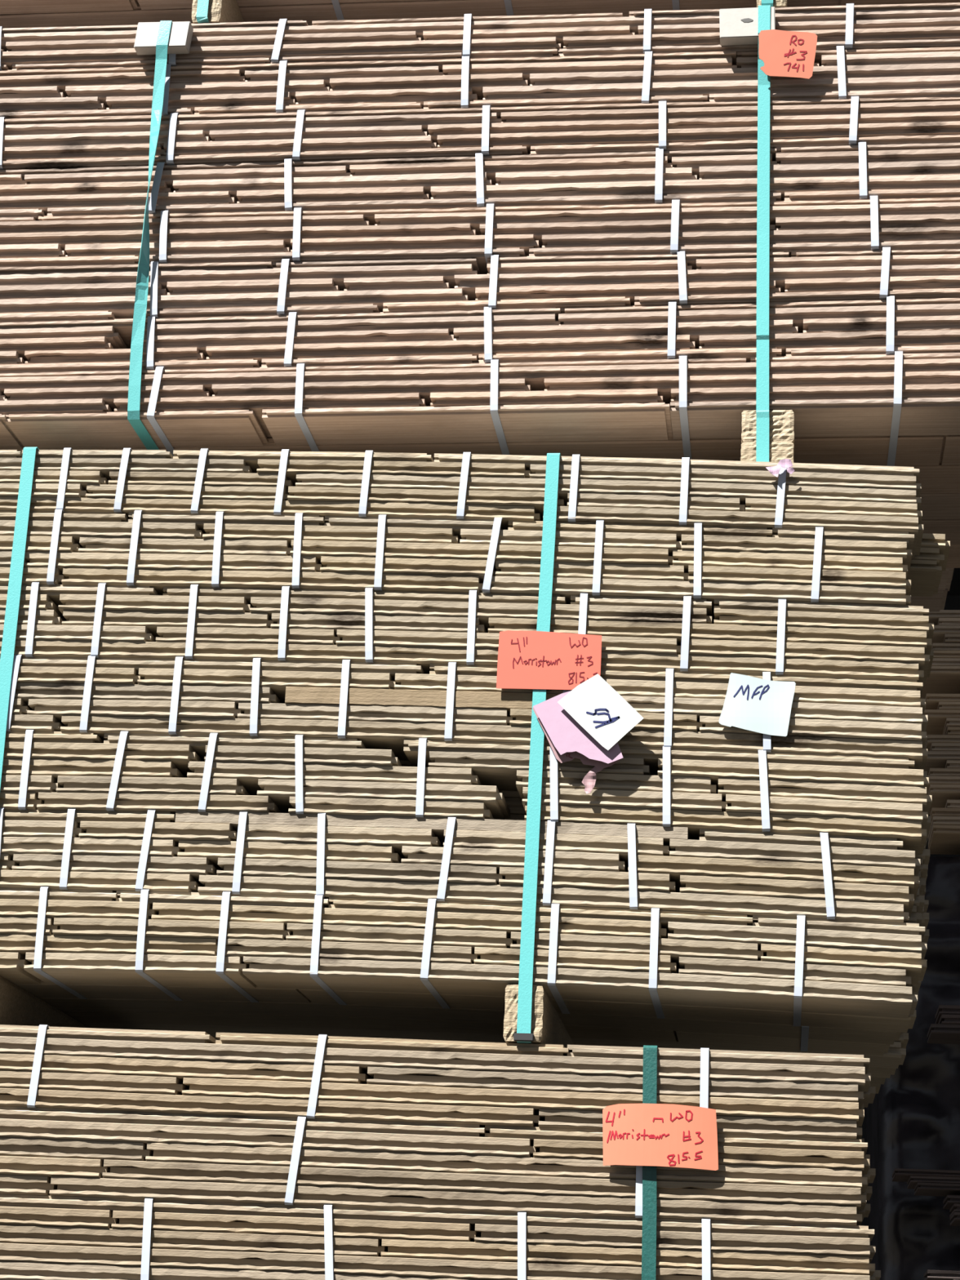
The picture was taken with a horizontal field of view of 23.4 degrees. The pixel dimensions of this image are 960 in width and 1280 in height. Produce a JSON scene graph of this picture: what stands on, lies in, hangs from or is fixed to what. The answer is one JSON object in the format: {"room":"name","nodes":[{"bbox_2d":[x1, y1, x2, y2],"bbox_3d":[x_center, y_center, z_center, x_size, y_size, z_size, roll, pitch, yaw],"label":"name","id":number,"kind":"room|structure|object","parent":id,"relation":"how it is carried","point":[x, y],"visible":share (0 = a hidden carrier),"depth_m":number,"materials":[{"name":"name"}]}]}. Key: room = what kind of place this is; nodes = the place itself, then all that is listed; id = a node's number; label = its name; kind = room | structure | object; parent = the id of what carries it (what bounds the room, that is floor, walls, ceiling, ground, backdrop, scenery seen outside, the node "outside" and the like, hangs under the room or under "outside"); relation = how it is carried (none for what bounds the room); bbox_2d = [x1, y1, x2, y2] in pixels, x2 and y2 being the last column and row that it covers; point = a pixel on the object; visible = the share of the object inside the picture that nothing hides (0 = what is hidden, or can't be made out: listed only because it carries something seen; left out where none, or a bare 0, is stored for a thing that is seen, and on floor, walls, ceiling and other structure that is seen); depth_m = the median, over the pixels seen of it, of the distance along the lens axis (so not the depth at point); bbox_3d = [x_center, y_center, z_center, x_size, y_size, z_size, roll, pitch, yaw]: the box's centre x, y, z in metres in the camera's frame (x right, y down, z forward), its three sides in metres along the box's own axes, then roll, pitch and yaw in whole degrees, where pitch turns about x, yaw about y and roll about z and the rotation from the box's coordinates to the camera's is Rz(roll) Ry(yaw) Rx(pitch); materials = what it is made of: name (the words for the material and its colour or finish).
{"room":"lumber yard","nodes":[
{"label":"lumber yard","id":0,"kind":"room"},
{"bbox_2d":[858,595,959,1226],"bbox_3d":[2.124,2.066,8.547,12.000,4.700,0.100,0,-19,7],"label":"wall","id":1,"kind":"structure","parent":0,"point":[952,602],"depth_m":8.97,"materials":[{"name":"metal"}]},
{"bbox_3d":[-0.142,1.252,-1.047,28.000,0.050,25.000,0,-19,7],"label":"floor","id":2,"kind":"structure","parent":0,"visible":0},
{"bbox_2d":[866,856,959,1279],"bbox_3d":[1.655,1.173,5.295,1.490,1.185,0.896,0,-19,7],"label":"load","id":3,"kind":"object","parent":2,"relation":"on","point":[913,1122],"visible":0.6,"depth_m":5.03},
{"bbox_2d":[927,800,959,854],"bbox_3d":[1.662,0.427,5.173,1.294,0.078,0.204,0,-19,7],"label":"bundle","id":4,"kind":"object","parent":3,"relation":"on","point":[944,834],"visible":0.94,"depth_m":5.17,"materials":[{"name":"brown wood"}]},
{"bbox_2d":[926,760,959,814],"bbox_3d":[1.664,0.339,5.203,1.315,0.076,0.204,0,-19,7],"label":"bundle","id":5,"kind":"object","parent":4,"relation":"on","point":[944,785],"visible":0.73,"depth_m":5.19,"materials":[{"name":"brown wood"}]},
{"bbox_2d":[924,726,959,775],"bbox_3d":[1.666,0.266,5.228,1.317,0.076,0.203,0,-19,7],"label":"bundle","id":6,"kind":"object","parent":5,"relation":"on","point":[941,748],"visible":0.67,"depth_m":5.22,"materials":[{"name":"brown wood"}]},
{"bbox_2d":[923,693,959,735],"bbox_3d":[1.666,0.191,5.252,1.306,0.076,0.203,0,-19,7],"label":"bundle","id":7,"kind":"object","parent":6,"relation":"on","point":[942,711],"visible":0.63,"depth_m":5.25,"materials":[{"name":"brown wood"}]},
{"bbox_2d":[920,643,959,698],"bbox_3d":[1.666,0.075,5.292,1.312,0.075,0.205,0,-19,7],"label":"bundle","id":8,"kind":"object","parent":7,"relation":"on","point":[944,674],"visible":0.7,"depth_m":5.29,"materials":[{"name":"brown wood"}]},
{"bbox_2d":[928,609,959,649],"bbox_3d":[1.666,0.001,5.317,1.292,0.078,0.204,0,-19,7],"label":"bundle","id":9,"kind":"object","parent":8,"relation":"on","point":[946,622],"visible":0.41,"depth_m":5.31,"materials":[{"name":"brown wood"}]},
{"bbox_2d":[923,1270,959,1279],"bbox_3d":[1.556,1.325,4.667,1.293,0.050,0.142,0,-19,7],"label":"bundle","id":10,"kind":"object","parent":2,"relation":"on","point":[929,1274],"visible":1,"depth_m":4.69,"materials":[{"name":"brown wood"}]},
{"bbox_2d":[942,1195,959,1226],"bbox_3d":[1.602,1.183,4.709,1.287,0.050,0.143,0,-19,7],"label":"bundle","id":11,"kind":"object","parent":10,"relation":"on","point":[952,1202],"visible":1,"depth_m":4.74,"materials":[{"name":"brown wood"}]},
{"bbox_2d":[892,1168,959,1196],"bbox_3d":[1.547,1.132,4.735,1.382,0.040,0.144,0,-19,7],"label":"bundle","id":12,"kind":"object","parent":11,"relation":"on","point":[925,1182],"visible":0.99,"depth_m":4.76,"materials":[{"name":"brown wood"}]},
{"bbox_2d":[927,1004,959,1044],"bbox_3d":[1.611,0.819,4.833,1.325,0.060,0.145,0,-19,7],"label":"bundle","id":13,"kind":"object","parent":12,"relation":"on","point":[946,1028],"visible":1,"depth_m":4.86,"materials":[{"name":"brown wood"}]},
{"bbox_3d":[-0.325,1.713,3.003,1.585,1.630,0.860,0,-19,7],"label":"trim","id":14,"kind":"structure","parent":2,"relation":"on","visible":0},
{"bbox_2d":[0,1193,880,1279],"bbox_3d":[-0.283,0.785,2.969,1.574,0.108,0.218,0,-19,7],"label":"bundle","id":15,"kind":"object","parent":14,"relation":"on","point":[42,1237],"visible":0.98,"depth_m":2.85,"materials":[{"name":"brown wood"}]},
{"bbox_2d":[0,1106,875,1225],"bbox_3d":[-0.278,0.682,3.003,1.563,0.115,0.217,0,-19,7],"label":"bundle","id":16,"kind":"object","parent":15,"relation":"on","point":[300,1160],"visible":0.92,"depth_m":2.88,"materials":[{"name":"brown wood"}]},
{"bbox_2d":[0,1024,875,1142],"bbox_3d":[-0.278,0.584,3.036,1.574,0.116,0.217,0,-19,7],"label":"bundle","id":17,"kind":"object","parent":16,"relation":"on","point":[322,1076],"visible":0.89,"depth_m":2.91,"materials":[{"name":"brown wood"}]},
{"bbox_2d":[0,976,88,1027],"bbox_3d":[-0.610,0.599,3.414,0.048,0.068,0.852,0,-19,7],"label":"block","id":18,"kind":"object","parent":17,"relation":"on","point":[18,1006],"visible":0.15,"depth_m":3.16,"materials":[{"name":"brown wood"}]},
{"bbox_2d":[0,886,926,1032],"bbox_3d":[-0.272,0.419,3.091,1.708,0.133,0.218,0,-19,7],"label":"bundle","id":19,"kind":"object","parent":18,"relation":"on","point":[798,971],"visible":1,"depth_m":2.98,"materials":[{"name":"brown wood"}]},
{"bbox_2d":[0,808,928,926],"bbox_3d":[-0.265,0.321,3.125,1.713,0.134,0.217,0,-19,7],"label":"bundle","id":20,"kind":"object","parent":19,"relation":"on","point":[631,866],"visible":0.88,"depth_m":3.00,"materials":[{"name":"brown wood"}]},
{"bbox_2d":[0,729,932,864],"bbox_3d":[-0.239,0.217,3.156,1.681,0.136,0.217,0,-19,7],"label":"bundle","id":21,"kind":"object","parent":20,"relation":"on","point":[695,789],"visible":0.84,"depth_m":3.04,"materials":[{"name":"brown wood"}]},
{"bbox_2d":[0,654,928,777],"bbox_3d":[-0.253,0.116,3.193,1.711,0.138,0.217,0,-19,7],"label":"bundle","id":22,"kind":"object","parent":21,"relation":"on","point":[381,705],"visible":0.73,"depth_m":3.08,"materials":[{"name":"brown wood"}]},
{"bbox_2d":[0,582,933,697],"bbox_3d":[-0.244,0.015,3.227,1.725,0.140,0.218,0,-19,7],"label":"bundle","id":23,"kind":"object","parent":22,"relation":"on","point":[782,637],"visible":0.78,"depth_m":3.10,"materials":[{"name":"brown wood"}]},
{"bbox_2d":[0,509,942,623],"bbox_3d":[-0.233,-0.087,3.259,1.737,0.148,0.218,0,-19,7],"label":"bundle","id":24,"kind":"object","parent":23,"relation":"on","point":[156,550],"visible":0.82,"depth_m":3.13,"materials":[{"name":"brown wood"}]},
{"bbox_2d":[0,448,950,583],"bbox_3d":[-0.216,-0.177,3.288,1.736,0.138,0.218,0,-19,7],"label":"bundle","id":25,"kind":"object","parent":24,"relation":"on","point":[683,491],"visible":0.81,"depth_m":3.17,"materials":[{"name":"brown wood"}]},
{"bbox_2d":[0,447,39,789],"bbox_3d":[-0.595,0.247,3.530,0.027,0.812,0.855,0,-19,7],"label":"strap","id":26,"kind":"object","parent":25,"relation":"attached to","point":[10,628],"visible":0.5,"depth_m":3.19,"materials":[{"name":"teal plastic"}]},
{"bbox_2d":[513,453,560,1044],"bbox_3d":[0.128,0.260,3.431,0.031,0.803,0.857,0,-19,7],"label":"strap","id":27,"kind":"object","parent":25,"relation":"attached to","point":[523,1035],"visible":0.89,"depth_m":3.00,"materials":[{"name":"plastic"}]},
{"bbox_2d":[496,630,601,689],"bbox_3d":[0.091,0.027,3.059,0.137,0.083,0.001,0,-19,7],"label":"card","id":28,"kind":"object","parent":27,"relation":"attached to","point":[527,660],"visible":1,"depth_m":3.06,"materials":[{"name":"red"}]},
{"bbox_2d":[532,691,622,794],"bbox_3d":[0.127,0.131,3.011,0.122,0.141,0.012,0,-19,7],"label":"note","id":29,"kind":"object","parent":27,"relation":"attached to","point":[568,740],"visible":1,"depth_m":3.01,"materials":[{"name":"paper"}]},
{"bbox_2d":[557,674,643,750],"bbox_3d":[0.156,0.093,3.007,0.113,0.104,0.001,0,-19,7],"label":"card","id":30,"kind":"object","parent":29,"relation":"attached to","point":[593,704],"visible":1,"depth_m":3.01,"materials":[{"name":"white paper"}]},
{"bbox_2d":[740,441,793,462],"bbox_3d":[0.449,-0.106,3.596,0.072,0.047,0.902,0,-19,7],"label":"block","id":31,"kind":"object","parent":25,"relation":"on","point":[778,451],"visible":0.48,"depth_m":3.18,"materials":[{"name":"brown wood"}]},
{"bbox_2d":[741,409,794,459],"bbox_3d":[0.452,-0.152,3.612,0.072,0.048,0.901,0,-19,7],"label":"block","id":32,"kind":"object","parent":31,"relation":"on","point":[781,422],"visible":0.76,"depth_m":3.19,"materials":[{"name":"brown wood"}]},
{"bbox_2d":[0,351,959,466],"bbox_3d":[0.021,-0.325,3.360,2.438,0.099,0.218,0,-19,7],"label":"bundle","id":33,"kind":"object","parent":32,"relation":"on","point":[899,409],"visible":0.96,"depth_m":3.29,"materials":[{"name":"red wood"}]},
{"bbox_2d":[127,20,172,449],"bbox_3d":[-0.432,-0.491,3.830,0.027,0.665,0.925,0,-19,7],"label":"strap","id":34,"kind":"object","parent":33,"relation":"attached to","point":[142,281],"visible":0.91,"depth_m":3.38,"materials":[{"name":"teal plastic"}]},
{"bbox_2d":[0,296,959,373],"bbox_3d":[0.044,-0.403,3.385,2.414,0.111,0.218,0,-19,7],"label":"bundle","id":35,"kind":"object","parent":33,"relation":"on","point":[673,331],"visible":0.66,"depth_m":3.29,"materials":[{"name":"red wood"}]},
{"bbox_2d":[0,247,959,321],"bbox_3d":[0.034,-0.473,3.410,2.430,0.101,0.218,0,-19,7],"label":"bundle","id":36,"kind":"object","parent":35,"relation":"on","point":[285,286],"visible":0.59,"depth_m":3.32,"materials":[{"name":"red wood"}]},
{"bbox_2d":[0,195,959,274],"bbox_3d":[0.037,-0.558,3.437,2.446,0.085,0.218,0,-19,7],"label":"bundle","id":37,"kind":"object","parent":36,"relation":"on","point":[873,224],"visible":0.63,"depth_m":3.34,"materials":[{"name":"red wood"}]},
{"bbox_2d":[0,142,959,221],"bbox_3d":[0.042,-0.640,3.466,2.411,0.093,0.218,0,-19,7],"label":"bundle","id":38,"kind":"object","parent":37,"relation":"on","point":[861,171],"visible":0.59,"depth_m":3.37,"materials":[{"name":"red wood"}]},
{"bbox_2d":[0,96,959,169],"bbox_3d":[0.043,-0.714,3.489,2.445,0.088,0.218,0,-19,7],"label":"bundle","id":39,"kind":"object","parent":38,"relation":"on","point":[300,135],"visible":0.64,"depth_m":3.40,"materials":[{"name":"red wood"}]},
{"bbox_2d":[0,45,959,118],"bbox_3d":[0.046,-0.793,3.517,2.449,0.093,0.218,0,-19,7],"label":"bundle","id":40,"kind":"object","parent":39,"relation":"on","point":[840,73],"visible":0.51,"depth_m":3.43,"materials":[{"name":"red wood"}]},
{"bbox_2d":[0,2,959,71],"bbox_3d":[0.056,-0.868,3.540,2.426,0.083,0.218,0,-19,7],"label":"bundle","id":41,"kind":"object","parent":40,"relation":"on","point":[851,26],"visible":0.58,"depth_m":3.45,"materials":[{"name":"red wood"}]},
{"bbox_2d":[133,21,193,54],"bbox_3d":[-0.478,-0.910,3.500,0.084,0.045,0.022,0,-19,7],"label":"pad","id":42,"kind":"object","parent":41,"relation":"attached to","point":[181,32],"visible":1,"depth_m":3.49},
{"bbox_2d":[191,0,244,23],"bbox_3d":[-0.360,-0.842,3.953,0.046,0.097,0.901,0,-19,7],"label":"block","id":43,"kind":"object","parent":41,"relation":"on","point":[219,11],"visible":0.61,"depth_m":3.53,"materials":[{"name":"brown wood"}]},
{"bbox_2d":[0,0,959,28],"bbox_3d":[0.069,-1.036,3.602,2.450,0.086,0.217,0,-19,7],"label":"bundle","id":44,"kind":"object","parent":43,"relation":"on","point":[13,13],"visible":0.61,"depth_m":3.64,"materials":[{"name":"red wood"}]},
{"bbox_2d":[195,0,208,23],"bbox_3d":[-0.372,-0.949,3.890,0.019,0.261,0.718,0,-19,7],"label":"strap","id":45,"kind":"object","parent":44,"relation":"attached to","point":[202,5],"visible":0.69,"depth_m":3.52,"materials":[{"name":"teal plastic"}]},
{"bbox_2d":[761,0,773,6],"bbox_3d":[0.472,-0.944,3.778,0.017,0.266,0.718,0,-19,7],"label":"strap","id":46,"kind":"object","parent":44,"relation":"attached to","point":[763,2],"visible":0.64,"depth_m":3.40,"materials":[{"name":"teal plastic"}]},
{"bbox_2d":[719,6,775,45],"bbox_3d":[0.391,-0.897,3.382,0.082,0.051,0.022,0,-19,7],"label":"pad","id":47,"kind":"object","parent":41,"relation":"attached to","point":[738,26],"visible":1,"depth_m":3.37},
{"bbox_2d":[755,4,770,462],"bbox_3d":[0.456,-0.440,3.697,0.020,0.746,0.925,0,-19,7],"label":"strap","id":48,"kind":"object","parent":41,"relation":"attached to","point":[764,11],"visible":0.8,"depth_m":3.27,"materials":[{"name":"teal plastic"}]},
{"bbox_2d":[758,29,817,79],"bbox_3d":[0.445,-0.847,3.349,0.084,0.078,0.011,0,-19,7],"label":"card","id":49,"kind":"object","parent":48,"relation":"attached to","point":[791,54],"visible":1,"depth_m":3.35,"materials":[{"name":"red"}]},
{"bbox_2d":[756,0,786,7],"bbox_3d":[0.486,-0.837,3.841,0.045,0.102,0.901,0,-19,7],"label":"block","id":50,"kind":"object","parent":41,"relation":"on","point":[776,3],"visible":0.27,"depth_m":3.40,"materials":[{"name":"brown wood"}]},
{"bbox_2d":[901,463,959,519],"bbox_3d":[0.024,-0.256,3.564,2.322,0.099,0.217,0,-19,7],"label":"bundle","id":51,"kind":"object","parent":32,"relation":"on","point":[940,495],"visible":0.02,"depth_m":3.46,"materials":[{"name":"red wood"}]},
{"bbox_2d":[910,568,954,611],"bbox_3d":[-0.142,-0.118,3.994,1.894,0.094,0.213,0,-19,7],"label":"bundle","id":52,"kind":"object","parent":32,"relation":"on","point":[936,602],"visible":0.02,"depth_m":3.90,"materials":[{"name":"red wood"}]},
{"bbox_2d":[920,519,959,568],"bbox_3d":[-0.004,-0.187,3.772,2.225,0.098,0.214,0,-19,7],"label":"bundle","id":53,"kind":"object","parent":32,"relation":"on","point":[950,527],"visible":0.02,"depth_m":3.62,"materials":[{"name":"red wood"}]},
{"bbox_2d":[765,458,794,476],"bbox_3d":[0.402,-0.231,3.104,0.039,0.027,0.004,-1,-19,11],"label":"paper scrap","id":54,"kind":"object","parent":25,"relation":"attached to","point":[785,463],"visible":1,"depth_m":3.10,"materials":[{"name":"pink paper"}]},
{"bbox_2d":[719,672,795,736],"bbox_3d":[0.360,0.084,3.006,0.099,0.085,0.002,1,-19,6],"label":"card","id":55,"kind":"object","parent":22,"relation":"attached to","point":[763,706],"visible":1,"depth_m":3.00,"materials":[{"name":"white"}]},
{"bbox_2d":[38,997,900,1055],"bbox_3d":[-0.242,0.488,3.292,1.676,0.132,0.216,0,-19,7],"label":"board","id":56,"kind":"object","parent":17,"relation":"on","point":[103,1011],"visible":0.16,"depth_m":3.24,"materials":[{"name":"brown wood"}]},
{"bbox_2d":[920,894,928,943],"bbox_3d":[-0.224,0.390,3.323,1.710,0.133,0.214,0,-19,7],"label":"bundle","id":57,"kind":"object","parent":56,"relation":"on","point":[925,916],"visible":0.02,"depth_m":3.18,"materials":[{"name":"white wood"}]},
{"bbox_2d":[502,983,573,1048],"bbox_3d":[0.107,0.606,3.318,0.049,0.072,0.852,0,-19,7],"label":"block","id":58,"kind":"object","parent":17,"relation":"on","point":[547,1027],"visible":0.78,"depth_m":2.93,"materials":[{"name":"brown wood"}]},
{"bbox_2d":[81,1022,908,1078],"bbox_3d":[-0.209,0.557,3.492,1.696,0.132,0.214,0,-19,7],"label":"bundle","id":59,"kind":"object","parent":58,"relation":"on","point":[885,1065],"visible":0.06,"depth_m":3.39,"materials":[{"name":"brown wood"}]},
{"bbox_2d":[641,1044,657,1279],"bbox_3d":[0.259,0.790,3.234,0.022,0.315,0.855,0,-19,7],"label":"strap","id":60,"kind":"object","parent":17,"relation":"attached to","point":[648,1242],"visible":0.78,"depth_m":2.82,"materials":[{"name":"teal plastic"}]},
{"bbox_2d":[602,1103,718,1170],"bbox_3d":[0.221,0.608,2.839,0.143,0.078,0.006,0,-19,7],"label":"card","id":61,"kind":"object","parent":60,"relation":"attached to","point":[659,1135],"visible":1,"depth_m":2.84,"materials":[{"name":"red"}]}
]}

